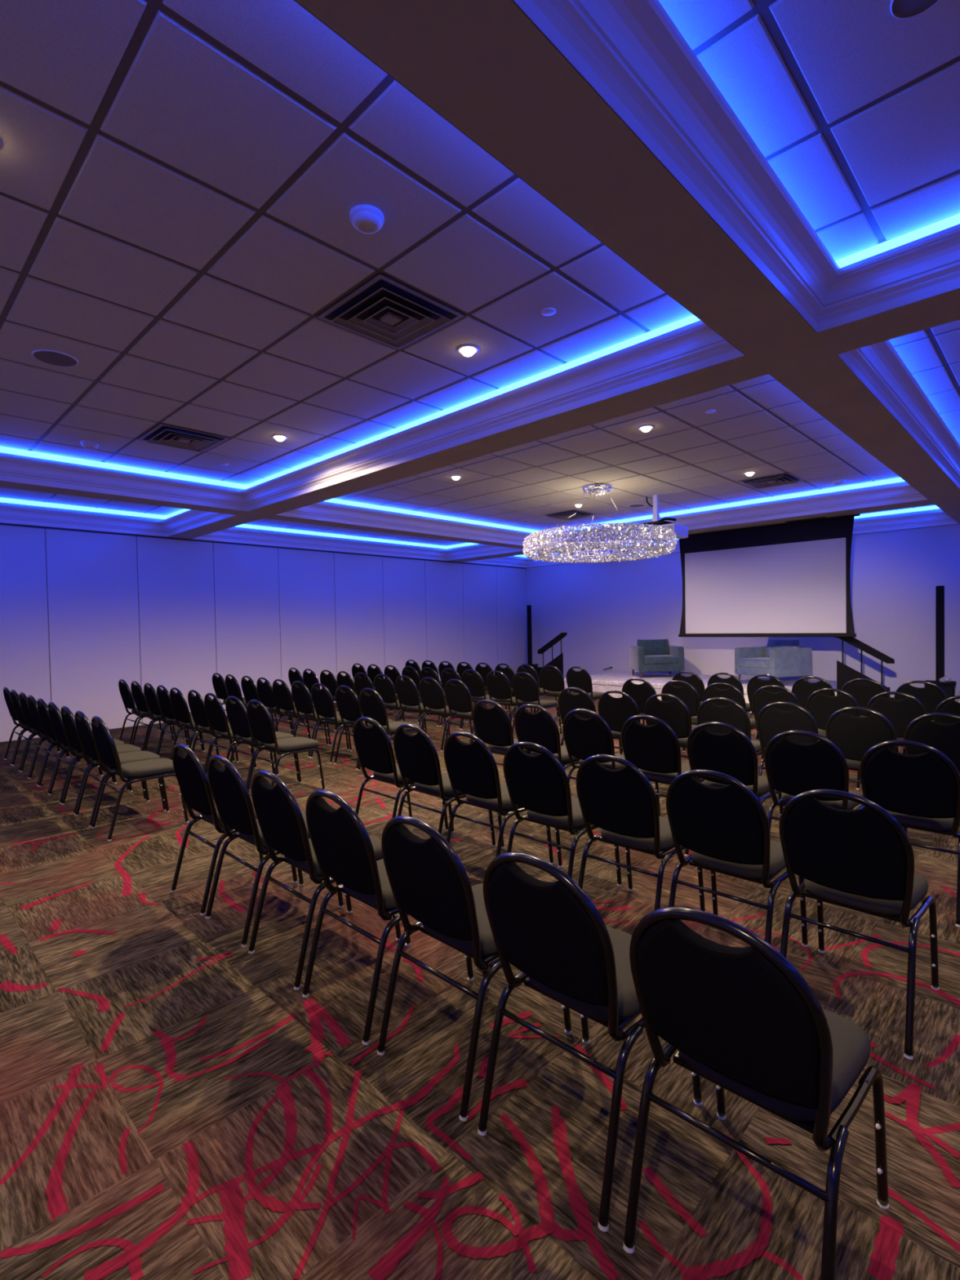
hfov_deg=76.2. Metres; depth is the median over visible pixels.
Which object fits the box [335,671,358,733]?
banquet chair
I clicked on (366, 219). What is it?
smoke detector
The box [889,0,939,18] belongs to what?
ceiling speaker
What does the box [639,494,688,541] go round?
projector
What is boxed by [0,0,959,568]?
ceiling beam
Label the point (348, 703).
banquet chair
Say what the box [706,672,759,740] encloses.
banquet chair
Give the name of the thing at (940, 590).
grille
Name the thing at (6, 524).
trim
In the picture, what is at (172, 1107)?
floor
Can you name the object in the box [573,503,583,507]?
recessed light
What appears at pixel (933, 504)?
ceiling
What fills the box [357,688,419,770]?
banquet chair
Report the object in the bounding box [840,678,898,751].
banquet chair
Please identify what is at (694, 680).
banquet chair
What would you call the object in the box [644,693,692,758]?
banquet chair
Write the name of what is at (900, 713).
banquet chair
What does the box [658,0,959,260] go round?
ceiling
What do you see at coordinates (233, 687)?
banquet chair
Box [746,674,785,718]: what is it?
banquet chair
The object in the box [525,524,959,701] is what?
wall
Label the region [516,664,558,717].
banquet chair
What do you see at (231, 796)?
banquet chair
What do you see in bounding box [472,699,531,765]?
banquet chair
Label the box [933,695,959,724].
banquet chair
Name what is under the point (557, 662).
steps
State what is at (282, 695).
banquet chair
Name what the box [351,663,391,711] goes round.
banquet chair
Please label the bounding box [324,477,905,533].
light strip
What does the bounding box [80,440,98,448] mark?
smoke detector
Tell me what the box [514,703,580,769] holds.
banquet chair
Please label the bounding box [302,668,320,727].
banquet chair
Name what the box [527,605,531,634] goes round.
grille
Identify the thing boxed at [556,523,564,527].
smoke detector
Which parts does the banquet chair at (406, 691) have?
leg, backrest, frame, seat frame, seat, leg, leg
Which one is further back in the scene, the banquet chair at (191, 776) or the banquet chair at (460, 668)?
the banquet chair at (460, 668)
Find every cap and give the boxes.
[541,307,555,315]
[705,409,715,413]
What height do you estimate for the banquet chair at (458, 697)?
0.918 m
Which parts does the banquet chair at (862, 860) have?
leg, leg, backrest, frame, seat, seat frame, leg, leg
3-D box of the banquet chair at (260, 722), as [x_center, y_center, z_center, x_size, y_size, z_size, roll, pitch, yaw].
[-1.863,0.999,5.833,0.461,0.918,0.591,0,2,44]
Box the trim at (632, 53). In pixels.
[513,0,959,332]
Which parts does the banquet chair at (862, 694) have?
frame, backrest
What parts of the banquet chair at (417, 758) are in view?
leg, backrest, frame, seat, seat frame, leg, leg, leg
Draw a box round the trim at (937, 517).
[568,505,958,557]
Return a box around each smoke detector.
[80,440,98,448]
[349,204,384,234]
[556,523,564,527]
[832,479,845,484]
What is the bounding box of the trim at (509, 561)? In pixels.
[462,554,604,567]
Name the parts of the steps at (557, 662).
panel, handrail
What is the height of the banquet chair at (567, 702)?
0.918 m
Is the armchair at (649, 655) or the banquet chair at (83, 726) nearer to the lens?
the banquet chair at (83, 726)
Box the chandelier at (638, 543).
[522,483,677,563]
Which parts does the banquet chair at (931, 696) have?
backrest, frame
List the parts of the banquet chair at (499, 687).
backrest, frame, seat, leg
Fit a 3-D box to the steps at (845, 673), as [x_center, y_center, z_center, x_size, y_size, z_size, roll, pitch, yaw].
[6.073,0.537,9.534,0.785,1.375,0.920,0,2,44]
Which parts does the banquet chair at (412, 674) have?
backrest, frame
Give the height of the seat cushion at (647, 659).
0.162 m
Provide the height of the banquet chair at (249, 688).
0.918 m
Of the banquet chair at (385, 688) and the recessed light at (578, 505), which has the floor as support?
the banquet chair at (385, 688)
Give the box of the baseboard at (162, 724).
[0,689,443,745]
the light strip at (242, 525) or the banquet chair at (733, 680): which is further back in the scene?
the light strip at (242, 525)
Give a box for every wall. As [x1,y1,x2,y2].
[0,524,527,742]
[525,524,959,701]
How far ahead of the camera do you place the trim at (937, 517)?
10.74 m
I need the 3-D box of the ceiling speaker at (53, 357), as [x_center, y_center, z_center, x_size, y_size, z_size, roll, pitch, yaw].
[-2.933,-1.944,4.232,0.267,0.009,0.267,0,2,44]
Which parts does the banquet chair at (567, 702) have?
backrest, frame, leg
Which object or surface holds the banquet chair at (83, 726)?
on the floor
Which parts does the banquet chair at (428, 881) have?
leg, backrest, frame, seat frame, seat, leg, leg, leg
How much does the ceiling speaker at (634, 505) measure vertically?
0.009 m
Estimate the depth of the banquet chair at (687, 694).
6.76 m
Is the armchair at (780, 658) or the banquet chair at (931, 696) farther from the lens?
the armchair at (780, 658)
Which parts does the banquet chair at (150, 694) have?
leg, backrest, frame, leg, seat, leg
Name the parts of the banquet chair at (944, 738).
frame, backrest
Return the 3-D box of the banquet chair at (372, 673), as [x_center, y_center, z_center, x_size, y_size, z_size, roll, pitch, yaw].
[-1.668,0.874,10.923,0.461,0.918,0.591,0,2,44]
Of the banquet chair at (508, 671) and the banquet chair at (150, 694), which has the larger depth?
the banquet chair at (508, 671)
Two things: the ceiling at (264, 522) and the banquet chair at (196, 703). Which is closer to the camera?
the banquet chair at (196, 703)
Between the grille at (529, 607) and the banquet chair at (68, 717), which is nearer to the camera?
the banquet chair at (68, 717)
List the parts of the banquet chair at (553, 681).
backrest, frame, seat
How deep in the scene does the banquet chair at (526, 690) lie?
8.40 m
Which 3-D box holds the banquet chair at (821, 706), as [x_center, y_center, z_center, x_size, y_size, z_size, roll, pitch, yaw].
[3.481,0.901,5.938,0.461,0.918,0.591,0,2,44]
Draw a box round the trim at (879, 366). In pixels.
[837,319,959,488]
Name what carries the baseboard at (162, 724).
attached to the wall at (82, 613)
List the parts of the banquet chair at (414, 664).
backrest, frame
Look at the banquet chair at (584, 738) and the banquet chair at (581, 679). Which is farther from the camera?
the banquet chair at (581, 679)
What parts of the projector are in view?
mount plate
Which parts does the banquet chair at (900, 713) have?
backrest, frame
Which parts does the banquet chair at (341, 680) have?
backrest, frame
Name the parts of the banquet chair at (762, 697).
leg, backrest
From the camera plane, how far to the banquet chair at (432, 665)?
11.59 m
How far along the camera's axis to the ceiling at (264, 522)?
12.15 m
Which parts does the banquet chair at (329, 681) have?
backrest, frame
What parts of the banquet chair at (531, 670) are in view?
backrest, frame, seat, leg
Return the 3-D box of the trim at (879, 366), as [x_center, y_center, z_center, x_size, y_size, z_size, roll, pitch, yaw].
[5.910,-1.863,3.967,4.956,0.225,5.866,0,2,44]
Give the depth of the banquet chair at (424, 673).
9.68 m
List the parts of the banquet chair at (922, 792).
frame, backrest, seat, seat frame, leg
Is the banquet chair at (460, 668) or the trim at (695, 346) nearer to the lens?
the trim at (695, 346)
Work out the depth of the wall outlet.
14.93 m
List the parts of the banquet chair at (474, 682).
backrest, frame, seat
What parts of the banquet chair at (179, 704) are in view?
leg, backrest, frame, leg, seat, leg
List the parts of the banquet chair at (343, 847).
leg, backrest, frame, seat, seat frame, leg, leg, leg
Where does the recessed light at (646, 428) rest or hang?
in the ceiling at (691, 457)
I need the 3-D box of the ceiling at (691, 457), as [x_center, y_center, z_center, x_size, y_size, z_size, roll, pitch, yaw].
[1.556,-2.137,8.184,6.435,0.030,5.890,0,2,44]
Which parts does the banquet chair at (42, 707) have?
backrest, leg, frame, leg, leg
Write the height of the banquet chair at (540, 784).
0.918 m
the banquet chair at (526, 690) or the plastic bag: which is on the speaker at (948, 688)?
the plastic bag
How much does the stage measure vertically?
0.400 m
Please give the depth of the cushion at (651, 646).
13.28 m
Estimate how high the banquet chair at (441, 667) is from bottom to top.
0.918 m
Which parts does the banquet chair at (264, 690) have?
backrest, frame, seat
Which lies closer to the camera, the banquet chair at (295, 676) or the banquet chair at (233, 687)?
the banquet chair at (233, 687)
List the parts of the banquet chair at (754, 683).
backrest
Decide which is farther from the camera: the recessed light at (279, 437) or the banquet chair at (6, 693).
the banquet chair at (6, 693)
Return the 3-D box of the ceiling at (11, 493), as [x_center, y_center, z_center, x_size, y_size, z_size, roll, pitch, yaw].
[-6.370,-1.967,6.976,2.616,0.030,6.168,0,2,44]
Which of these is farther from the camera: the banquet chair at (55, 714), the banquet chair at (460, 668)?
the banquet chair at (460, 668)
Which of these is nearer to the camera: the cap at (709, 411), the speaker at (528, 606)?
the cap at (709, 411)
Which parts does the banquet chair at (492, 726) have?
backrest, frame, seat, seat frame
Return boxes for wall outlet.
[603,663,613,670]
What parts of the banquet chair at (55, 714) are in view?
backrest, leg, frame, leg, seat, leg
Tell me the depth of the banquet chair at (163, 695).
7.36 m
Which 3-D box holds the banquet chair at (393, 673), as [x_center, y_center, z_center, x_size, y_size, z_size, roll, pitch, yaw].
[-1.313,0.876,10.578,0.461,0.918,0.591,0,2,45]
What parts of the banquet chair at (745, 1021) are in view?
leg, leg, backrest, frame, seat frame, seat, leg, leg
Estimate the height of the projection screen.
2.192 m
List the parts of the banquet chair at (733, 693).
backrest, frame, seat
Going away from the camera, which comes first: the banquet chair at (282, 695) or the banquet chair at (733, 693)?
the banquet chair at (733, 693)
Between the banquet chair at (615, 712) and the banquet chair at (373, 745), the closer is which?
the banquet chair at (373, 745)
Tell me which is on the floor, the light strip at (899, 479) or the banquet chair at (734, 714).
the banquet chair at (734, 714)
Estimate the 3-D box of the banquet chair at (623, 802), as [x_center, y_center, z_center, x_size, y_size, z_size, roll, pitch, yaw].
[0.835,1.013,3.212,0.461,0.918,0.591,0,2,43]
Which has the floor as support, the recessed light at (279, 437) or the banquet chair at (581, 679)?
the banquet chair at (581, 679)
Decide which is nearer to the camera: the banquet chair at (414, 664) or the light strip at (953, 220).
the light strip at (953, 220)
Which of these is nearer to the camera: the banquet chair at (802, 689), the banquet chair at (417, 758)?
the banquet chair at (417, 758)
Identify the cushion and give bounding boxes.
[636,638,669,655]
[643,654,678,664]
[738,657,769,668]
[765,639,799,657]
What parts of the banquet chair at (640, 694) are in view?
backrest, frame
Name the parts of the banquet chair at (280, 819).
leg, backrest, frame, leg, seat frame, seat, leg, leg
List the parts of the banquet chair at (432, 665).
backrest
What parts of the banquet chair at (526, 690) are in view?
leg, backrest, frame, seat frame, seat, leg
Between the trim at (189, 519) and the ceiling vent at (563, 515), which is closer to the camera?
the trim at (189, 519)
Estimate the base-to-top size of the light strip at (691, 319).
0.056 m
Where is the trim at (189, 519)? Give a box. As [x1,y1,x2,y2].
[0,487,235,537]
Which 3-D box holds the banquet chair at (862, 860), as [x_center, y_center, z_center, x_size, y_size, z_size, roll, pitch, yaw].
[1.553,1.017,2.514,0.461,0.918,0.591,0,2,45]
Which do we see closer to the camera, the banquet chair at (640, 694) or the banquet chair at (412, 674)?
the banquet chair at (640, 694)
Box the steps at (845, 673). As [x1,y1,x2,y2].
[833,636,894,699]
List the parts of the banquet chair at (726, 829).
leg, leg, backrest, frame, seat frame, seat, leg, leg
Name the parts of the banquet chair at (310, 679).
backrest, frame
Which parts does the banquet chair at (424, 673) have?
backrest, frame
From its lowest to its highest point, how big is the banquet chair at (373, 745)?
0.918 m
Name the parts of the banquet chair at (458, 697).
leg, backrest, frame, seat frame, seat, leg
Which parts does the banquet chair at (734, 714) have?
backrest, frame, seat, seat frame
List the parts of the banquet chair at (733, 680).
backrest, frame, seat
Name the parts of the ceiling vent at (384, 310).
plate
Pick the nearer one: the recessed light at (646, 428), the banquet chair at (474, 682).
the recessed light at (646, 428)
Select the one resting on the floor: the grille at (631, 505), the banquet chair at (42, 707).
the banquet chair at (42, 707)
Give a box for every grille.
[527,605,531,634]
[629,504,644,506]
[785,516,826,522]
[936,586,943,633]
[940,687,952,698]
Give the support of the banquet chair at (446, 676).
on the floor
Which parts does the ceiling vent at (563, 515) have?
frame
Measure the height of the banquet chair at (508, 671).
0.918 m
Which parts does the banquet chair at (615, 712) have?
seat, backrest, frame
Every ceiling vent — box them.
[137,422,230,452]
[316,272,465,350]
[544,509,594,519]
[738,471,804,488]
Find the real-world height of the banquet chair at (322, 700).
0.918 m
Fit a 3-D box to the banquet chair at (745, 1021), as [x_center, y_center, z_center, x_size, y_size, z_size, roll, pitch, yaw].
[0.712,1.055,1.565,0.461,0.918,0.591,0,2,44]
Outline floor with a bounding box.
[0,690,959,1279]
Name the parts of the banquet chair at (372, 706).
backrest, frame, seat, seat frame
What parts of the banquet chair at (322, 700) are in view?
leg, backrest, frame, seat frame, leg, seat, leg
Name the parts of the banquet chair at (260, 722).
leg, backrest, frame, leg, seat frame, seat, leg, leg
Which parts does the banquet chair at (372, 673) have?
backrest, frame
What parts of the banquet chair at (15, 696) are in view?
backrest, leg, frame, leg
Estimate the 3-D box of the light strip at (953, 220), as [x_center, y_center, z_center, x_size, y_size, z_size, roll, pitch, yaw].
[1.456,-1.876,-0.621,4.958,0.056,6.146,0,2,44]
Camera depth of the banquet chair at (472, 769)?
3.75 m
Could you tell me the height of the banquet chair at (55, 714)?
0.918 m
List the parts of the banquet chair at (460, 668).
backrest, frame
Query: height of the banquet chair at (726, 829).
0.918 m
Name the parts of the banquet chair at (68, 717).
backrest, leg, frame, leg, seat, leg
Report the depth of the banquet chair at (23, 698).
6.77 m
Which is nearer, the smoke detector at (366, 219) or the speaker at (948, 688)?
the smoke detector at (366, 219)
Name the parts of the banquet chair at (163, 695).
leg, backrest, frame, seat, leg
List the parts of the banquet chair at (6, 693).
backrest, leg, frame, leg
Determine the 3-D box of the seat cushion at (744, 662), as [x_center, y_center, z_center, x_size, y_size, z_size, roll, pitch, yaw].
[5.382,0.424,11.439,0.745,0.161,0.738,-1,1,-19]
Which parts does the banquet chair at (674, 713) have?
backrest, frame, seat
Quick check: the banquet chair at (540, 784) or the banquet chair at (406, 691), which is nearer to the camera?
the banquet chair at (540, 784)
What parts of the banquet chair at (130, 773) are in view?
leg, backrest, frame, leg, seat, seat frame, leg, leg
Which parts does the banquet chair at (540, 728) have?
backrest, seat, leg, seat frame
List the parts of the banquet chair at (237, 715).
leg, backrest, frame, seat frame, leg, seat, leg, leg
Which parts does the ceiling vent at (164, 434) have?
plate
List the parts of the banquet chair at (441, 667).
backrest, frame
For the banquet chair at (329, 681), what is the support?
on the floor
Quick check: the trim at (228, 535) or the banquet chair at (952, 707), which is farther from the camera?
the trim at (228, 535)
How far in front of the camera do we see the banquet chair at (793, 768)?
3.59 m
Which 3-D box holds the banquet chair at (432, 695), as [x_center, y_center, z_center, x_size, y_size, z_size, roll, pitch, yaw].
[-0.453,0.922,7.985,0.461,0.918,0.591,0,2,44]
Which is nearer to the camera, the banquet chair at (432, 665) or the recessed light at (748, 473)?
the recessed light at (748, 473)
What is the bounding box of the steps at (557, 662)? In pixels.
[533,632,567,688]
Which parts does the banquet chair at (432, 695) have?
leg, backrest, frame, seat frame, seat, leg, leg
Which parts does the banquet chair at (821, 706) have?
seat, backrest, frame, leg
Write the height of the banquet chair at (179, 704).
0.918 m
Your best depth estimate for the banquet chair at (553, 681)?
9.62 m
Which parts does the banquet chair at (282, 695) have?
leg, backrest, frame, leg, seat, leg, leg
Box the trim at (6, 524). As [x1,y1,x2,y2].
[0,523,525,568]
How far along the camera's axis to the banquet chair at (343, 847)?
2.44 m
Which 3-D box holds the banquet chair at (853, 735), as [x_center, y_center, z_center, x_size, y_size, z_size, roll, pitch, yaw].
[2.970,0.940,4.689,0.461,0.918,0.591,0,2,44]
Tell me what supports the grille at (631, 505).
attached to the ceiling speaker at (634, 505)
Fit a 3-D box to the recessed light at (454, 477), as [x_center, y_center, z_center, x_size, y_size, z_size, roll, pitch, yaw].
[-0.306,-2.059,7.799,0.164,0.049,0.164,0,2,44]
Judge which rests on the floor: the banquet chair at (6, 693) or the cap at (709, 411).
the banquet chair at (6, 693)
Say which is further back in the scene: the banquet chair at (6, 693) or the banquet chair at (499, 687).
the banquet chair at (499, 687)
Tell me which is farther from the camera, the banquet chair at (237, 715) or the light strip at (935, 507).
the light strip at (935, 507)
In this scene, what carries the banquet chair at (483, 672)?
on the floor
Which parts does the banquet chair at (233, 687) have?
backrest, frame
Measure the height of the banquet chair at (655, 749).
0.918 m
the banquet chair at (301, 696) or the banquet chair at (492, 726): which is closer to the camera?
the banquet chair at (492, 726)
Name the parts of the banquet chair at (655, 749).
backrest, frame, leg, seat, seat frame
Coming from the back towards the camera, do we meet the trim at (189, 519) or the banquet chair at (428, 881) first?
the trim at (189, 519)
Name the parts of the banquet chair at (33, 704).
backrest, leg, frame, leg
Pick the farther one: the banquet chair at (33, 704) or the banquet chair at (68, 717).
the banquet chair at (33, 704)
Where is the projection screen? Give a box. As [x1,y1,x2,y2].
[678,513,860,638]
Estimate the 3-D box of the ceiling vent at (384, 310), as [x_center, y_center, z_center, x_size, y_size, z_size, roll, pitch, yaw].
[-0.544,-1.965,3.743,0.640,0.034,0.640,0,2,44]
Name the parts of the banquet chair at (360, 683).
backrest, frame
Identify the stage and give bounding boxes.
[564,671,836,712]
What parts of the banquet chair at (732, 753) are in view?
leg, backrest, frame, seat, leg, seat frame, leg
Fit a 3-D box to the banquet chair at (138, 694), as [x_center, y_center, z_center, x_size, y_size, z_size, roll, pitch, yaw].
[-4.304,0.986,8.206,0.461,0.918,0.591,0,2,44]
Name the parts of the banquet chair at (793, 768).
leg, backrest, frame, seat frame, seat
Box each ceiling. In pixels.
[0,0,692,484]
[0,487,182,515]
[244,518,466,546]
[333,373,899,530]
[632,504,935,542]
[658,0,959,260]
[888,320,959,444]
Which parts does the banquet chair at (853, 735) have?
seat, seat frame, backrest, frame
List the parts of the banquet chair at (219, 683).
backrest, frame, seat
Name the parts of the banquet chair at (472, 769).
leg, backrest, frame, seat, seat frame, leg, leg, leg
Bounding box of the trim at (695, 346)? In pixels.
[0,0,745,511]
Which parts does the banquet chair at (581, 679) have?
backrest, frame, seat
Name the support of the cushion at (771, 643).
on the armchair at (780, 658)
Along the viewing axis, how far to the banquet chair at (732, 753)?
3.93 m
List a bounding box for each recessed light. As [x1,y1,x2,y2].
[271,434,288,441]
[449,475,462,479]
[456,343,479,356]
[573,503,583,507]
[637,424,654,431]
[742,471,756,475]
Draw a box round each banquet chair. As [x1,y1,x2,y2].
[3,687,66,764]
[10,689,77,771]
[18,692,88,777]
[27,694,100,785]
[36,697,113,794]
[48,702,128,803]
[60,706,146,814]
[74,711,165,826]
[91,715,188,840]
[118,679,173,744]
[130,680,188,751]
[143,683,202,754]
[156,684,217,758]
[169,687,235,761]
[170,743,297,915]
[187,689,252,770]
[204,693,274,773]
[205,755,343,946]
[212,672,244,719]
[225,674,275,728]
[225,696,298,786]
[240,675,292,733]
[246,699,324,792]
[248,770,401,990]
[256,677,309,738]
[272,679,328,745]
[287,667,311,724]
[291,680,349,757]
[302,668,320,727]
[302,789,474,1044]
[310,683,363,763]
[319,670,357,730]
[333,685,396,769]
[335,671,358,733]
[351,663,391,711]
[352,716,448,831]
[354,672,402,721]
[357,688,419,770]
[367,664,407,713]
[373,673,424,742]
[377,815,572,1121]
[383,665,410,714]
[393,724,496,847]
[395,675,448,737]
[401,666,444,723]
[404,659,421,702]
[418,677,473,751]
[419,666,464,725]
[421,660,442,687]
[438,661,475,704]
[440,667,484,728]
[443,679,476,751]
[443,731,554,864]
[456,662,495,706]
[460,669,507,729]
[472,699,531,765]
[475,662,514,711]
[477,852,702,1231]
[485,671,532,724]
[494,663,534,719]
[502,742,622,886]
[511,671,562,734]
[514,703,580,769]
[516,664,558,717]
[540,665,575,724]
[557,687,622,754]
[562,708,639,783]
[566,666,604,702]
[576,754,705,911]
[597,690,640,749]
[621,678,657,754]
[621,715,704,816]
[622,906,888,1279]
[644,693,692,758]
[661,680,700,751]
[666,769,808,946]
[671,671,705,704]
[684,721,783,856]
[697,697,770,793]
[702,682,764,759]
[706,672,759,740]
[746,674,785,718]
[751,684,799,740]
[756,702,818,798]
[764,730,865,834]
[778,789,939,1059]
[791,675,835,709]
[805,688,860,789]
[826,706,897,782]
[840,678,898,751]
[859,740,959,927]
[866,691,926,746]
[893,680,946,754]
[902,712,959,833]
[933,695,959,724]
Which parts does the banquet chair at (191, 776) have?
leg, backrest, frame, seat frame, leg, seat, leg, leg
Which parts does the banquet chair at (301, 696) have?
leg, backrest, frame, leg, seat, leg, leg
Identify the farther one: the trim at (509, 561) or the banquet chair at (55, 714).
the trim at (509, 561)
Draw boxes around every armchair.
[629,638,684,678]
[734,639,811,681]
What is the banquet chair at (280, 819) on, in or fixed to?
on the floor
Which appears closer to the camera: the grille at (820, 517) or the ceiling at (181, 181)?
the ceiling at (181, 181)
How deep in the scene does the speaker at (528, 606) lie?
16.23 m
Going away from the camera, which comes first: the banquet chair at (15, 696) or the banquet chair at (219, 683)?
the banquet chair at (15, 696)
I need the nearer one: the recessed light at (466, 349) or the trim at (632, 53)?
the trim at (632, 53)
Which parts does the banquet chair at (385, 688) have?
backrest, frame, leg, seat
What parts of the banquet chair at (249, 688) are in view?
backrest, frame, leg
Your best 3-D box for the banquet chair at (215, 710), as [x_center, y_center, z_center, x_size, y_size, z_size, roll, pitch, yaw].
[-2.571,0.995,6.517,0.461,0.918,0.591,0,2,44]
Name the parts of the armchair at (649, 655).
arm, seat, arm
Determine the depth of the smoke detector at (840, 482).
8.36 m
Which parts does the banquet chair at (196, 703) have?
leg, backrest, frame, leg, seat, leg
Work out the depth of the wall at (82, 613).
10.66 m
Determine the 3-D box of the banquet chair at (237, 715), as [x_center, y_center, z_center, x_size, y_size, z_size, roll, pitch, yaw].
[-2.207,0.996,6.182,0.461,0.918,0.591,0,2,44]
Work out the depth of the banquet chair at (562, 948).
1.73 m
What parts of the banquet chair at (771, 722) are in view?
leg, backrest, frame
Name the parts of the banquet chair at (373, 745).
leg, backrest, frame, seat frame, seat, leg, leg, leg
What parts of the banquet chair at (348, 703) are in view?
leg, backrest, frame, seat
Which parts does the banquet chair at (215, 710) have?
leg, backrest, frame, seat frame, seat, leg, leg, leg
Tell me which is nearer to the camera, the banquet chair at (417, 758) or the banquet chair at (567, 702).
the banquet chair at (417, 758)
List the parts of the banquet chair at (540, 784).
leg, backrest, frame, seat, leg, seat frame, leg, leg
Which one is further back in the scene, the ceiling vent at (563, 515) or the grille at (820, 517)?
the ceiling vent at (563, 515)
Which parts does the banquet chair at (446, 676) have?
backrest, frame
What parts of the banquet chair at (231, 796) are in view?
leg, backrest, frame, seat frame, leg, seat, leg, leg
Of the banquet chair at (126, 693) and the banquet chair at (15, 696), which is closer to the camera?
the banquet chair at (15, 696)
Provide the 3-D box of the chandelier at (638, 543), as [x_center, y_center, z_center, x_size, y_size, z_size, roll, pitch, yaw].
[1.638,-1.643,8.522,2.101,0.976,2.101,-1,1,4]
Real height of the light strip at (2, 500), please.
0.056 m
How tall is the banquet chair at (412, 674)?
0.918 m
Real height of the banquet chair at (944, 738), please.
0.918 m
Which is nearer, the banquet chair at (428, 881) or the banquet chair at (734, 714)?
the banquet chair at (428, 881)
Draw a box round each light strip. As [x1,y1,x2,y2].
[0,315,699,488]
[0,497,190,519]
[235,524,477,548]
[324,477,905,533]
[652,505,939,542]
[835,213,959,267]
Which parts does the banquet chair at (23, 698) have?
backrest, leg, frame, leg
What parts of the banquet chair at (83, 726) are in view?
leg, backrest, frame, leg, seat, leg, leg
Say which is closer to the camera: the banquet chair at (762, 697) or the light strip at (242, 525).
the banquet chair at (762, 697)
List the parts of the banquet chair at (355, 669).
backrest, frame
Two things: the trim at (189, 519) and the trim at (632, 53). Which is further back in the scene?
the trim at (189, 519)
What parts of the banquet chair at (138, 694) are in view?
leg, backrest, frame, leg, seat, leg, leg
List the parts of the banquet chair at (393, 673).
backrest, frame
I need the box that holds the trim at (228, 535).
[192,518,522,560]
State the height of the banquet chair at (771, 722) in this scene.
0.918 m
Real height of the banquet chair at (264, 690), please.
0.918 m
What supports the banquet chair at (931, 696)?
on the floor
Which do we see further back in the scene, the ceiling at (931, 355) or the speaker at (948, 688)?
the speaker at (948, 688)
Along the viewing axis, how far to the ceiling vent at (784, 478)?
8.29 m
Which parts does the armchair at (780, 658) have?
arm, seat, arm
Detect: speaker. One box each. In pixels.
[31,349,78,366]
[522,604,538,669]
[628,503,644,507]
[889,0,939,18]
[924,585,956,700]
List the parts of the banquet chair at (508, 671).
backrest, frame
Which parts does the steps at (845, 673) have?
panel, handrail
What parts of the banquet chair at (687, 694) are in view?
backrest, frame, seat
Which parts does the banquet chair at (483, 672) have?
backrest, frame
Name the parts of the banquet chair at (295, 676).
backrest, frame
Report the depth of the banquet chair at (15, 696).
7.07 m
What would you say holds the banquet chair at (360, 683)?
on the floor
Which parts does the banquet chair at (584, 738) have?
leg, backrest, frame, seat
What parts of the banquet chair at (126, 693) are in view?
leg, backrest, frame, leg, seat, leg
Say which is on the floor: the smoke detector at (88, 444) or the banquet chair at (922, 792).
the banquet chair at (922, 792)
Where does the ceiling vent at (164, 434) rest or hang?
in the ceiling at (181, 181)
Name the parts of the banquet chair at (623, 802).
leg, backrest, frame, leg, seat, seat frame, leg, leg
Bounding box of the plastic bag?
[938,675,951,682]
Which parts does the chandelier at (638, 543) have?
wire frame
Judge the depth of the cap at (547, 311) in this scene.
3.71 m
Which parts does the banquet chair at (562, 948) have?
leg, backrest, frame, seat frame, seat, leg, leg, leg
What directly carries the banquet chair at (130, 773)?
on the floor

